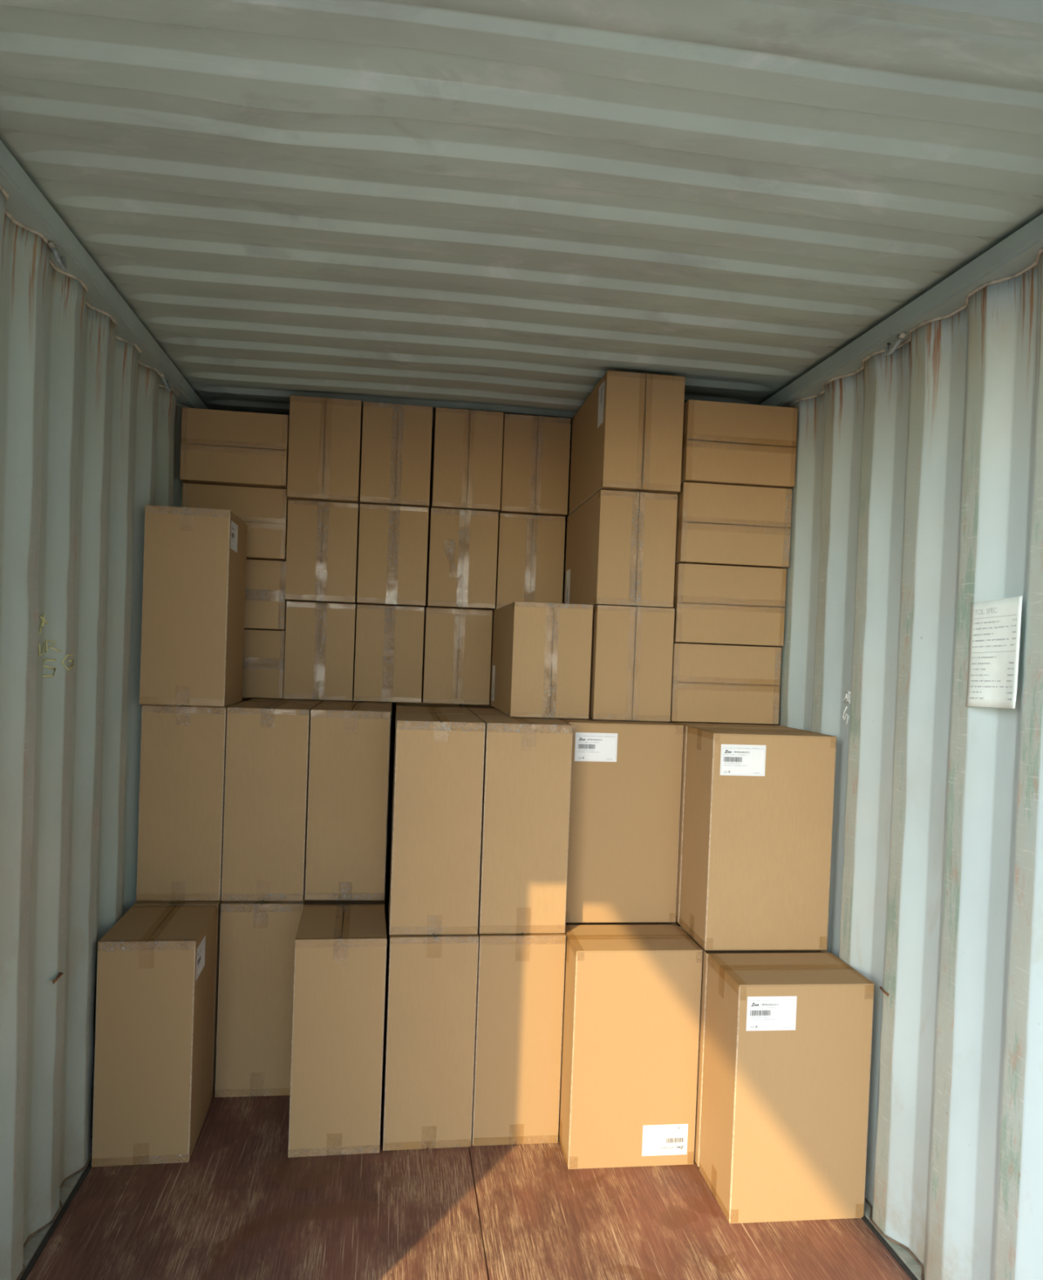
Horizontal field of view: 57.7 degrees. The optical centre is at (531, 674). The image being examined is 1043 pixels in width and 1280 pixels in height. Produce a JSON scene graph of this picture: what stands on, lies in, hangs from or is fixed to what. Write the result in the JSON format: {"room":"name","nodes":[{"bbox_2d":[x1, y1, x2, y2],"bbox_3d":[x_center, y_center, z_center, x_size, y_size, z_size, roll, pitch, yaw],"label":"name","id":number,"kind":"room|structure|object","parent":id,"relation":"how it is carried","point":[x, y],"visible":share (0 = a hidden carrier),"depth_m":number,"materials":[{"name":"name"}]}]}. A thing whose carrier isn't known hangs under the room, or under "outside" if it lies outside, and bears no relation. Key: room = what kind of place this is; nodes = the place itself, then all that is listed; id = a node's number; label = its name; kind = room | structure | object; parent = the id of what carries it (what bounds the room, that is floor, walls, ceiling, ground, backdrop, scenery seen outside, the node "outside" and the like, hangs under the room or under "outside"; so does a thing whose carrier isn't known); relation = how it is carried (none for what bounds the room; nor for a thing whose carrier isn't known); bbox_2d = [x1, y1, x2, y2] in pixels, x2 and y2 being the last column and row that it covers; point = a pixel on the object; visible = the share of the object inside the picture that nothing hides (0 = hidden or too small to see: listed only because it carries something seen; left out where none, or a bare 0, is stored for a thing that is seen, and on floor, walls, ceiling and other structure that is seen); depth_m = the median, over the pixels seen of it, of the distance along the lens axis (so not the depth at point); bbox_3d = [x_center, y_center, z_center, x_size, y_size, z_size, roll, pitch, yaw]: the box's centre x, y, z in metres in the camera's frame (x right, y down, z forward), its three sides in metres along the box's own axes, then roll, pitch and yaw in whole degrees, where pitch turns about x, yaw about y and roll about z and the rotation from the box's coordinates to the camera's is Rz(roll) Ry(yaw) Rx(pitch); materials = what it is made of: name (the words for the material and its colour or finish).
{"room":"shipping container interior","nodes":[
{"label":"shipping container interior","id":0,"kind":"room"},
{"bbox_2d":[0,184,189,1279],"bbox_3d":[-1.490,0.199,4.000,0.080,2.634,5.771,2,1,-8],"label":"wall","id":1,"kind":"structure","parent":0,"point":[91,434],"depth_m":2.59,"materials":[{"name":"metal"}]},
{"bbox_2d":[19,1160,91,1279],"bbox_3d":[-1.527,1.518,4.019,0.012,0.054,5.790,2,1,-8],"label":"trim","id":2,"kind":"structure","parent":1,"relation":"attached to","point":[47,1237],"depth_m":2.63,"materials":[{"name":"grey metal"}]},
{"bbox_2d":[38,613,73,676],"bbox_3d":[-1.283,-0.079,2.536,0.029,0.168,0.210,2,1,0],"label":"chalk mark","id":3,"kind":"object","parent":1,"relation":"attached to","point":[41,617],"visible":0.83,"depth_m":2.53,"materials":[{"name":"beige"}]},
{"bbox_2d":[22,1138,92,1270],"bbox_3d":[-1.573,1.563,4.013,0.074,0.160,5.790,2,1,-8],"label":"trim","id":4,"kind":"structure","parent":1,"relation":"attached to","point":[33,1243],"depth_m":2.58,"materials":[{"name":"paint"}]},
{"bbox_2d":[0,139,208,408],"bbox_3d":[-1.437,-1.145,3.962,0.083,0.062,5.790,2,1,-8],"label":"top side rail","id":5,"kind":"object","parent":1,"relation":"attached to","point":[25,202],"depth_m":2.53,"materials":[{"name":"metal"}]},
{"bbox_2d":[26,871,911,1279],"bbox_3d":[-0.375,1.611,4.132,2.338,0.150,5.900,2,1,-8],"label":"floor","id":6,"kind":"structure","parent":0,"point":[241,1208],"depth_m":2.72,"materials":[{"name":"brown wood"}]},
{"bbox_2d":[91,905,217,1167],"bbox_3d":[-1.240,1.172,3.152,0.292,0.704,0.419,2,1,-9],"label":"cardboard box","id":7,"kind":"object","parent":6,"relation":"on","point":[156,984],"visible":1,"depth_m":2.95,"materials":[{"name":"beige cardboard"}]},
{"bbox_2d":[133,899,222,1098],"bbox_3d":[-1.306,1.161,3.576,0.292,0.704,0.419,2,1,-8],"label":"cardboard box","id":8,"kind":"object","parent":6,"relation":"on","point":[178,903],"visible":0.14,"depth_m":3.40,"materials":[{"name":"beige cardboard"}]},
{"bbox_2d":[136,701,243,901],"bbox_3d":[-1.286,0.457,3.602,0.292,0.703,0.419,2,1,-9],"label":"cardboard box","id":9,"kind":"object","parent":8,"relation":"on","point":[183,748],"visible":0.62,"depth_m":3.40,"materials":[{"name":"beige cardboard"}]},
{"bbox_2d":[139,505,247,706],"bbox_3d":[-1.257,-0.246,3.558,0.292,0.704,0.419,2,1,-9],"label":"cardboard box","id":10,"kind":"object","parent":9,"relation":"on","point":[194,571],"visible":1,"depth_m":3.36,"materials":[{"name":"beige cardboard"}]},
{"bbox_2d":[214,897,306,1097],"bbox_3d":[-1.014,1.171,3.629,0.292,0.703,0.419,2,1,-8],"label":"cardboard box","id":11,"kind":"object","parent":6,"relation":"on","point":[257,939],"visible":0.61,"depth_m":3.42,"materials":[{"name":"beige cardboard"}]},
{"bbox_2d":[221,701,318,901],"bbox_3d":[-0.995,0.467,3.643,0.292,0.703,0.419,2,1,-8],"label":"cardboard box","id":12,"kind":"object","parent":11,"relation":"on","point":[266,785],"visible":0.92,"depth_m":3.44,"materials":[{"name":"beige cardboard"}]},
{"bbox_2d":[287,904,386,1157],"bbox_3d":[-0.658,1.192,3.249,0.292,0.703,0.420,2,1,-10],"label":"cardboard box","id":13,"kind":"object","parent":6,"relation":"on","point":[340,951],"visible":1,"depth_m":3.05,"materials":[{"name":"beige cardboard"}]},
{"bbox_2d":[304,877,386,911],"bbox_3d":[-0.724,1.181,3.674,0.290,0.693,0.416,2,1,-8],"label":"cardboard box","id":14,"kind":"object","parent":6,"relation":"on","point":[307,902],"visible":0.08,"depth_m":3.56,"materials":[{"name":"brown cardboard"}]},
{"bbox_2d":[304,703,391,900],"bbox_3d":[-0.706,0.477,3.695,0.292,0.704,0.419,2,1,-8],"label":"cardboard box","id":15,"kind":"object","parent":14,"relation":"on","point":[349,747],"visible":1,"depth_m":3.49,"materials":[{"name":"beige cardboard"}]},
{"bbox_2d":[382,903,479,1151],"bbox_3d":[-0.362,1.202,3.311,0.292,0.703,0.419,2,1,-9],"label":"cardboard box","id":16,"kind":"object","parent":6,"relation":"on","point":[432,980],"visible":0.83,"depth_m":3.11,"materials":[{"name":"beige cardboard"}]},
{"bbox_2d":[389,712,485,934],"bbox_3d":[-0.338,0.498,3.311,0.292,0.704,0.419,2,1,-9],"label":"cardboard box","id":17,"kind":"object","parent":16,"relation":"on","point":[439,757],"visible":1,"depth_m":3.11,"materials":[{"name":"beige cardboard"}]},
{"bbox_2d":[471,929,566,1146],"bbox_3d":[-0.070,1.212,3.359,0.292,0.704,0.419,2,1,-8],"label":"cardboard box","id":18,"kind":"object","parent":6,"relation":"on","point":[521,977],"visible":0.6,"depth_m":3.15,"materials":[{"name":"beige cardboard"}]},
{"bbox_2d":[475,714,573,933],"bbox_3d":[-0.047,0.508,3.361,0.292,0.703,0.419,2,1,-9],"label":"cardboard box","id":19,"kind":"object","parent":18,"relation":"on","point":[527,773],"visible":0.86,"depth_m":3.16,"materials":[{"name":"beige cardboard"}]},
{"bbox_2d":[565,922,675,924],"bbox_3d":[0.274,1.222,3.484,0.416,0.693,0.290,2,1,-8],"label":"cardboard box","id":20,"kind":"object","parent":6,"relation":"on","point":[566,923],"visible":0.02,"depth_m":3.41,"materials":[{"name":"brown cardboard"}]},
{"bbox_2d":[555,717,684,922],"bbox_3d":[0.301,0.519,3.475,0.419,0.703,0.292,2,1,-8],"label":"cardboard box","id":21,"kind":"object","parent":20,"relation":"on","point":[626,780],"visible":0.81,"depth_m":3.33,"materials":[{"name":"beige cardboard"}]},
{"bbox_2d":[578,737,601,759],"bbox_3d":[0.204,0.257,3.306,0.085,0.073,0.001,2,1,-8],"label":"print","id":22,"kind":"object","parent":21,"relation":"attached to","point":[580,738],"depth_m":3.30},
{"bbox_2d":[575,733,616,760],"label":"label","id":23,"kind":"object","parent":21,"relation":"attached to","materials":[{"name":"white paper"}]},
{"bbox_2d":[588,604,675,721],"bbox_3d":[0.327,-0.050,3.803,0.292,0.419,0.704,2,1,-8],"label":"cardboard box","id":24,"kind":"object","parent":21,"relation":"on","point":[632,653],"visible":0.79,"depth_m":3.46,"materials":[{"name":"beige cardboard"}]},
{"bbox_2d":[564,489,678,608],"bbox_3d":[0.340,-0.470,3.814,0.292,0.419,0.703,2,1,-8],"label":"cardboard box","id":25,"kind":"object","parent":24,"relation":"on","point":[621,545],"visible":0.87,"depth_m":3.48,"materials":[{"name":"beige cardboard"}]},
{"bbox_2d":[568,370,684,514],"bbox_3d":[0.360,-0.888,3.770,0.292,0.419,0.703,2,1,-8],"label":"cardboard box","id":26,"kind":"object","parent":25,"relation":"on","point":[627,434],"visible":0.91,"depth_m":3.43,"materials":[{"name":"beige cardboard"}]},
{"bbox_2d":[558,924,702,1168],"bbox_3d":[0.316,1.230,3.186,0.419,0.704,0.292,2,1,-8],"label":"cardboard box","id":27,"kind":"object","parent":6,"relation":"on","point":[633,993],"visible":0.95,"depth_m":3.05,"materials":[{"name":"beige cardboard"}]},
{"bbox_2d":[643,1124,687,1154],"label":"label","id":28,"kind":"object","parent":27,"relation":"attached to","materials":[{"name":"white paper"}]},
{"bbox_2d":[659,1126,684,1149],"bbox_3d":[0.454,1.499,3.065,0.085,0.073,0.001,2,1,-8],"label":"print","id":29,"kind":"object","parent":27,"relation":"attached to","point":[680,1126],"depth_m":3.07},
{"bbox_2d":[680,927,828,1166],"bbox_3d":[0.736,1.245,3.222,0.416,0.693,0.290,2,1,-8],"label":"cardboard box","id":30,"kind":"object","parent":6,"relation":"on","point":[705,953],"visible":0.12,"depth_m":3.08,"materials":[{"name":"brown cardboard"}]},
{"bbox_2d":[680,726,836,950],"bbox_3d":[0.759,0.541,3.217,0.419,0.703,0.292,2,1,-8],"label":"cardboard box","id":31,"kind":"object","parent":30,"relation":"on","point":[758,806],"visible":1,"depth_m":3.08,"materials":[{"name":"beige cardboard"}]},
{"bbox_2d":[724,750,749,773],"bbox_3d":[0.660,0.280,3.050,0.085,0.073,0.001,2,1,-8],"label":"print","id":32,"kind":"object","parent":31,"relation":"attached to","point":[726,750],"depth_m":3.05},
{"bbox_2d":[721,746,764,774],"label":"label","id":33,"kind":"object","parent":31,"relation":"attached to","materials":[{"name":"white paper"}]},
{"bbox_2d":[699,952,874,1223],"bbox_3d":[0.777,1.253,2.924,0.419,0.703,0.292,2,1,-8],"label":"cardboard box","id":34,"kind":"object","parent":6,"relation":"on","point":[788,1037],"visible":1,"depth_m":2.79,"materials":[{"name":"beige cardboard"}]},
{"bbox_2d":[751,1003,778,1027],"bbox_3d":[0.678,0.991,2.757,0.085,0.073,0.001,2,1,-8],"label":"print","id":35,"kind":"object","parent":34,"relation":"attached to","point":[752,1003],"depth_m":2.75},
{"bbox_2d":[747,997,795,1029],"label":"label","id":36,"kind":"object","parent":34,"relation":"attached to","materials":[{"name":"white paper"}]},
{"bbox_3d":[-0.543,1.169,4.568,0.290,0.693,0.416,2,1,-8],"label":"cardboard box","id":37,"kind":"object","parent":6,"relation":"on","visible":0},
{"bbox_2d":[391,699,422,838],"bbox_3d":[-0.518,0.466,4.565,0.290,0.693,0.416,2,1,-8],"label":"cardboard box","id":38,"kind":"object","parent":37,"relation":"on","point":[421,700],"visible":0.15,"depth_m":4.58,"materials":[{"name":"brown cardboard"}]},
{"bbox_2d":[421,607,493,705],"bbox_3d":[-0.370,-0.090,4.476,0.292,0.419,0.703,2,1,-8],"label":"cardboard box","id":39,"kind":"object","parent":38,"relation":"on","point":[457,648],"visible":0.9,"depth_m":4.13,"materials":[{"name":"beige cardboard"}]},
{"bbox_2d":[424,507,498,609],"bbox_3d":[-0.342,-0.507,4.399,0.292,0.419,0.708,2,1,-8],"label":"cardboard box","id":40,"kind":"object","parent":39,"relation":"on","point":[462,554],"visible":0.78,"depth_m":4.06,"materials":[{"name":"beige cardboard"}]},
{"bbox_2d":[428,407,503,516],"bbox_3d":[-0.319,-0.926,4.372,0.292,0.419,0.703,2,1,-8],"label":"cardboard box","id":41,"kind":"object","parent":40,"relation":"on","point":[467,445],"visible":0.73,"depth_m":4.03,"materials":[{"name":"beige cardboard"}]},
{"bbox_3d":[-0.483,1.180,4.152,0.290,0.693,0.417,2,1,-8],"label":"cardboard box","id":42,"kind":"object","parent":6,"relation":"on","visible":0},
{"bbox_2d":[391,702,464,847],"bbox_3d":[-0.458,0.476,4.149,0.290,0.693,0.417,2,1,-8],"label":"cardboard box","id":43,"kind":"object","parent":42,"relation":"on","point":[401,704],"visible":0.13,"depth_m":4.34,"materials":[{"name":"brown cardboard"}]},
{"bbox_3d":[-0.785,1.170,4.090,0.290,0.693,0.417,2,1,-8],"label":"cardboard box","id":44,"kind":"object","parent":6,"relation":"on","visible":0},
{"bbox_2d":[320,699,391,873],"bbox_3d":[-0.764,0.466,4.115,0.292,0.704,0.419,2,1,-8],"label":"cardboard box","id":45,"kind":"object","parent":44,"relation":"on","point":[326,701],"visible":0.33,"depth_m":3.96,"materials":[{"name":"beige cardboard"}]},
{"bbox_2d":[353,604,424,702],"bbox_3d":[-0.663,-0.100,4.434,0.292,0.419,0.704,2,1,-8],"label":"cardboard box","id":46,"kind":"object","parent":45,"relation":"on","point":[388,652],"visible":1,"depth_m":4.09,"materials":[{"name":"beige cardboard"}]},
{"bbox_2d":[356,503,428,607],"bbox_3d":[-0.638,-0.518,4.364,0.292,0.419,0.703,2,1,-8],"label":"cardboard box","id":47,"kind":"object","parent":46,"relation":"on","point":[393,548],"visible":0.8,"depth_m":4.02,"materials":[{"name":"beige cardboard"}]},
{"bbox_2d":[360,401,432,507],"bbox_3d":[-0.617,-0.937,4.322,0.292,0.419,0.703,2,1,-8],"label":"cardboard box","id":48,"kind":"object","parent":47,"relation":"on","point":[397,442],"visible":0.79,"depth_m":3.98,"materials":[{"name":"beige cardboard"}]},
{"bbox_3d":[-1.368,1.150,3.995,0.290,0.693,0.416,2,1,-8],"label":"cardboard box","id":49,"kind":"object","parent":6,"relation":"on","visible":0},
{"bbox_2d":[241,697,253,702],"bbox_3d":[-1.347,0.446,4.021,0.290,0.693,0.417,2,1,-8],"label":"cardboard box","id":50,"kind":"object","parent":49,"relation":"on","point":[244,699],"visible":0.02,"depth_m":4.23,"materials":[{"name":"brown cardboard"}]},
{"bbox_3d":[-1.078,1.160,4.049,0.290,0.693,0.417,2,1,-8],"label":"cardboard box","id":51,"kind":"object","parent":6,"relation":"on","visible":0},
{"bbox_2d":[246,697,324,704],"bbox_3d":[-1.056,0.456,4.063,0.292,0.704,0.419,2,1,-8],"label":"cardboard box","id":52,"kind":"object","parent":51,"relation":"on","point":[260,700],"visible":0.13,"depth_m":3.98,"materials":[{"name":"beige cardboard"}]},
{"bbox_2d":[242,629,285,698],"bbox_3d":[-1.312,-0.059,4.358,0.419,0.292,0.704,2,1,-8],"label":"cardboard box","id":53,"kind":"object","parent":52,"relation":"on","point":[264,652],"visible":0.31,"depth_m":4.03,"materials":[{"name":"beige cardboard"}]},
{"bbox_2d":[244,559,288,631],"bbox_3d":[-1.296,-0.352,4.317,0.419,0.292,0.703,2,1,-8],"label":"cardboard box","id":54,"kind":"object","parent":53,"relation":"on","point":[265,602],"visible":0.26,"depth_m":3.99,"materials":[{"name":"beige cardboard"}]},
{"bbox_2d":[182,483,288,561],"bbox_3d":[-1.277,-0.643,4.256,0.419,0.292,0.703,2,1,-8],"label":"cardboard box","id":55,"kind":"object","parent":54,"relation":"on","point":[264,511],"visible":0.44,"depth_m":3.92,"materials":[{"name":"beige cardboard"}]},
{"bbox_2d":[180,407,289,488],"bbox_3d":[-1.258,-0.935,4.196,0.419,0.292,0.703,2,1,-8],"label":"cardboard box","id":56,"kind":"object","parent":55,"relation":"on","point":[219,447],"visible":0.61,"depth_m":3.85,"materials":[{"name":"beige cardboard"}]},
{"bbox_3d":[-0.423,1.191,3.736,0.290,0.693,0.416,2,1,-8],"label":"cardboard box","id":57,"kind":"object","parent":6,"relation":"on","visible":0},
{"bbox_2d":[395,705,474,714],"bbox_3d":[-0.398,0.487,3.733,0.292,0.704,0.419,2,1,-8],"label":"cardboard box","id":58,"kind":"object","parent":57,"relation":"on","point":[425,709],"visible":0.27,"depth_m":3.70,"materials":[{"name":"beige cardboard"}]},
{"bbox_3d":[-0.131,1.201,3.778,0.290,0.693,0.417,2,1,-8],"label":"cardboard box","id":59,"kind":"object","parent":6,"relation":"on","visible":0},
{"bbox_2d":[467,707,506,715],"bbox_3d":[-0.107,0.497,3.782,0.292,0.704,0.419,2,1,-8],"label":"cardboard box","id":60,"kind":"object","parent":59,"relation":"on","point":[486,711],"visible":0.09,"depth_m":3.74,"materials":[{"name":"beige cardboard"}]},
{"bbox_2d":[490,601,593,719],"bbox_3d":[0.025,-0.060,3.780,0.292,0.419,0.703,2,1,-8],"label":"cardboard box","id":61,"kind":"object","parent":60,"relation":"on","point":[541,662],"visible":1,"depth_m":3.44,"materials":[{"name":"beige cardboard"}]},
{"bbox_3d":[-0.191,1.190,4.194,0.290,0.693,0.416,2,1,-8],"label":"cardboard box","id":62,"kind":"object","parent":6,"relation":"on","visible":0},
{"bbox_2d":[460,703,495,708],"bbox_3d":[-0.167,0.486,4.198,0.290,0.693,0.416,2,1,-8],"label":"cardboard box","id":63,"kind":"object","parent":62,"relation":"on","point":[467,706],"visible":0.02,"depth_m":4.39,"materials":[{"name":"brown cardboard"}]},
{"bbox_3d":[-0.251,1.179,4.610,0.290,0.693,0.417,2,1,-8],"label":"cardboard box","id":64,"kind":"object","parent":6,"relation":"on","visible":0},
{"bbox_3d":[-0.227,0.476,4.613,0.290,0.693,0.417,2,1,-8],"label":"cardboard box","id":65,"kind":"object","parent":64,"relation":"on","visible":0},
{"bbox_2d":[488,609,494,704],"bbox_3d":[-0.080,-0.080,4.520,0.290,0.417,0.693,2,1,-8],"label":"cardboard box","id":66,"kind":"object","parent":65,"relation":"on","point":[493,613],"visible":0.06,"depth_m":4.17,"materials":[{"name":"brown cardboard"}]},
{"bbox_2d":[492,512,565,610],"bbox_3d":[-0.051,-0.498,4.476,0.292,0.419,0.704,2,1,-8],"label":"cardboard box","id":67,"kind":"object","parent":66,"relation":"on","point":[530,567],"visible":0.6,"depth_m":4.13,"materials":[{"name":"beige cardboard"}]},
{"bbox_2d":[498,413,571,516],"bbox_3d":[-0.029,-0.917,4.432,0.292,0.419,0.704,2,1,-8],"label":"cardboard box","id":68,"kind":"object","parent":67,"relation":"on","point":[535,452],"visible":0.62,"depth_m":4.08,"materials":[{"name":"beige cardboard"}]},
{"bbox_2d":[386,515,568,871],"bbox_3d":[-0.745,0.071,7.040,2.450,2.820,0.040,2,1,-8],"label":"wall","id":69,"kind":"structure","parent":0,"point":[393,704],"depth_m":7.00,"materials":[{"name":"paint"}]},
{"bbox_2d":[0,0,1042,515],"bbox_3d":[-0.292,-1.164,4.223,2.350,0.044,5.620,2,1,-8],"label":"ceiling","id":70,"kind":"structure","parent":0,"point":[507,206],"depth_m":2.12,"materials":[{"name":"paint"}]},
{"bbox_2d":[747,0,1042,42],"bbox_3d":[0.127,-1.017,1.300,2.570,0.345,0.308,2,1,-8],"label":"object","id":71,"kind":"structure","parent":70,"relation":"attached to","point":[1023,20],"depth_m":1.49,"materials":[{"name":"paint"}]},
{"bbox_2d":[768,247,1042,1279],"bbox_3d":[0.824,0.279,4.337,0.079,2.634,5.771,2,1,-8],"label":"wall","id":72,"kind":"structure","parent":0,"point":[917,495],"depth_m":2.59,"materials":[{"name":"metal"}]},
{"bbox_2d":[842,690,851,724],"bbox_3d":[1.036,0.106,3.102,0.014,0.112,0.075,2,1,4],"label":"chalk mark","id":73,"kind":"object","parent":72,"relation":"attached to","point":[848,697],"visible":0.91,"depth_m":3.11,"materials":[{"name":"white"}]},
{"bbox_2d":[861,1214,918,1279],"bbox_3d":[0.765,1.597,4.352,0.012,0.054,5.790,2,1,-8],"label":"trim","id":74,"kind":"structure","parent":72,"relation":"attached to","point":[864,1219],"depth_m":2.66,"materials":[{"name":"grey metal"}]},
{"bbox_2d":[864,1200,921,1279],"bbox_3d":[0.807,1.646,4.359,0.074,0.160,5.790,2,1,-8],"label":"trim","id":75,"kind":"structure","parent":72,"relation":"attached to","point":[907,1258],"depth_m":2.62,"materials":[{"name":"paint"}]},
{"bbox_2d":[759,213,1042,407],"bbox_3d":[0.875,-1.065,4.298,0.083,0.062,5.790,2,1,-8],"label":"top side rail","id":76,"kind":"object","parent":72,"relation":"attached to","point":[1020,250],"depth_m":2.59,"materials":[{"name":"metal"}]},
{"bbox_2d":[965,595,1022,708],"bbox_3d":[1.121,-0.052,2.299,0.011,0.268,0.205,2,1,-6],"label":"notice","id":77,"kind":"object","parent":72,"relation":"attached to","point":[995,624],"visible":1,"depth_m":2.30,"materials":[{"name":"paper"}]},
{"bbox_2d":[969,607,1016,700],"bbox_3d":[1.121,-0.051,2.298,0.008,0.226,0.174,2,1,-7],"label":"print","id":78,"kind":"object","parent":77,"relation":"attached to","point":[993,630],"depth_m":2.31,"materials":[{"name":"grey paper"}]},
{"bbox_3d":[-1.139,1.149,4.465,0.290,0.693,0.416,2,1,-8],"label":"cardboard box","id":79,"kind":"object","parent":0,"visible":0},
{"bbox_3d":[-1.116,0.445,4.479,0.290,0.693,0.417,2,1,-8],"label":"cardboard box","id":80,"kind":"object","parent":79,"relation":"on","visible":0},
{"bbox_2d":[283,600,356,700],"bbox_3d":[-0.955,-0.110,4.393,0.292,0.419,0.704,2,1,-8],"label":"cardboard box","id":81,"kind":"object","parent":80,"relation":"on","point":[320,645],"visible":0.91,"depth_m":4.05,"materials":[{"name":"beige cardboard"}]},
{"bbox_2d":[284,499,359,604],"bbox_3d":[-0.930,-0.528,4.324,0.292,0.419,0.703,2,1,-8],"label":"cardboard box","id":82,"kind":"object","parent":81,"relation":"on","point":[322,543],"visible":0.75,"depth_m":3.98,"materials":[{"name":"beige cardboard"}]},
{"bbox_2d":[287,395,363,508],"bbox_3d":[-0.907,-0.946,4.267,0.292,0.419,0.703,2,1,-8],"label":"cardboard box","id":83,"kind":"object","parent":82,"relation":"on","point":[326,434],"visible":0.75,"depth_m":3.92,"materials":[{"name":"beige cardboard"}]},
{"bbox_3d":[0.694,1.238,3.513,0.417,0.693,0.290,2,1,-8],"label":"cardboard box","id":84,"kind":"object","parent":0,"visible":0},
{"bbox_2d":[670,720,795,924],"bbox_3d":[0.718,0.534,3.515,0.419,0.703,0.292,2,1,-8],"label":"cardboard box","id":85,"kind":"object","parent":84,"relation":"on","point":[686,724],"visible":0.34,"depth_m":3.37,"materials":[{"name":"beige cardboard"}]},
{"bbox_3d":[0.610,1.222,4.094,0.416,0.693,0.290,2,1,-8],"label":"cardboard box","id":86,"kind":"object","parent":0,"visible":0},
{"bbox_3d":[0.634,0.519,4.097,0.417,0.693,0.290,2,1,-8],"label":"cardboard box","id":87,"kind":"object","parent":86,"relation":"on","visible":0},
{"bbox_2d":[670,643,782,724],"bbox_3d":[0.680,0.025,3.875,0.419,0.292,0.704,2,1,-8],"label":"cardboard box","id":88,"kind":"object","parent":87,"relation":"on","point":[711,683],"visible":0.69,"depth_m":3.53,"materials":[{"name":"beige cardboard"}]},
{"bbox_2d":[671,563,786,646],"bbox_3d":[0.694,-0.267,3.854,0.419,0.292,0.704,2,1,-8],"label":"cardboard box","id":89,"kind":"object","parent":88,"relation":"on","point":[713,604],"visible":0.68,"depth_m":3.51,"materials":[{"name":"beige cardboard"}]},
{"bbox_2d":[675,482,792,568],"bbox_3d":[0.707,-0.560,3.828,0.419,0.292,0.703,2,1,-8],"label":"cardboard box","id":90,"kind":"object","parent":89,"relation":"on","point":[717,524],"visible":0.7,"depth_m":3.48,"materials":[{"name":"beige cardboard"}]},
{"bbox_2d":[680,400,798,488],"bbox_3d":[0.721,-0.853,3.804,0.419,0.292,0.703,2,1,-8],"label":"cardboard box","id":91,"kind":"object","parent":90,"relation":"on","point":[724,443],"visible":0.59,"depth_m":3.46,"materials":[{"name":"beige cardboard"}]}
]}

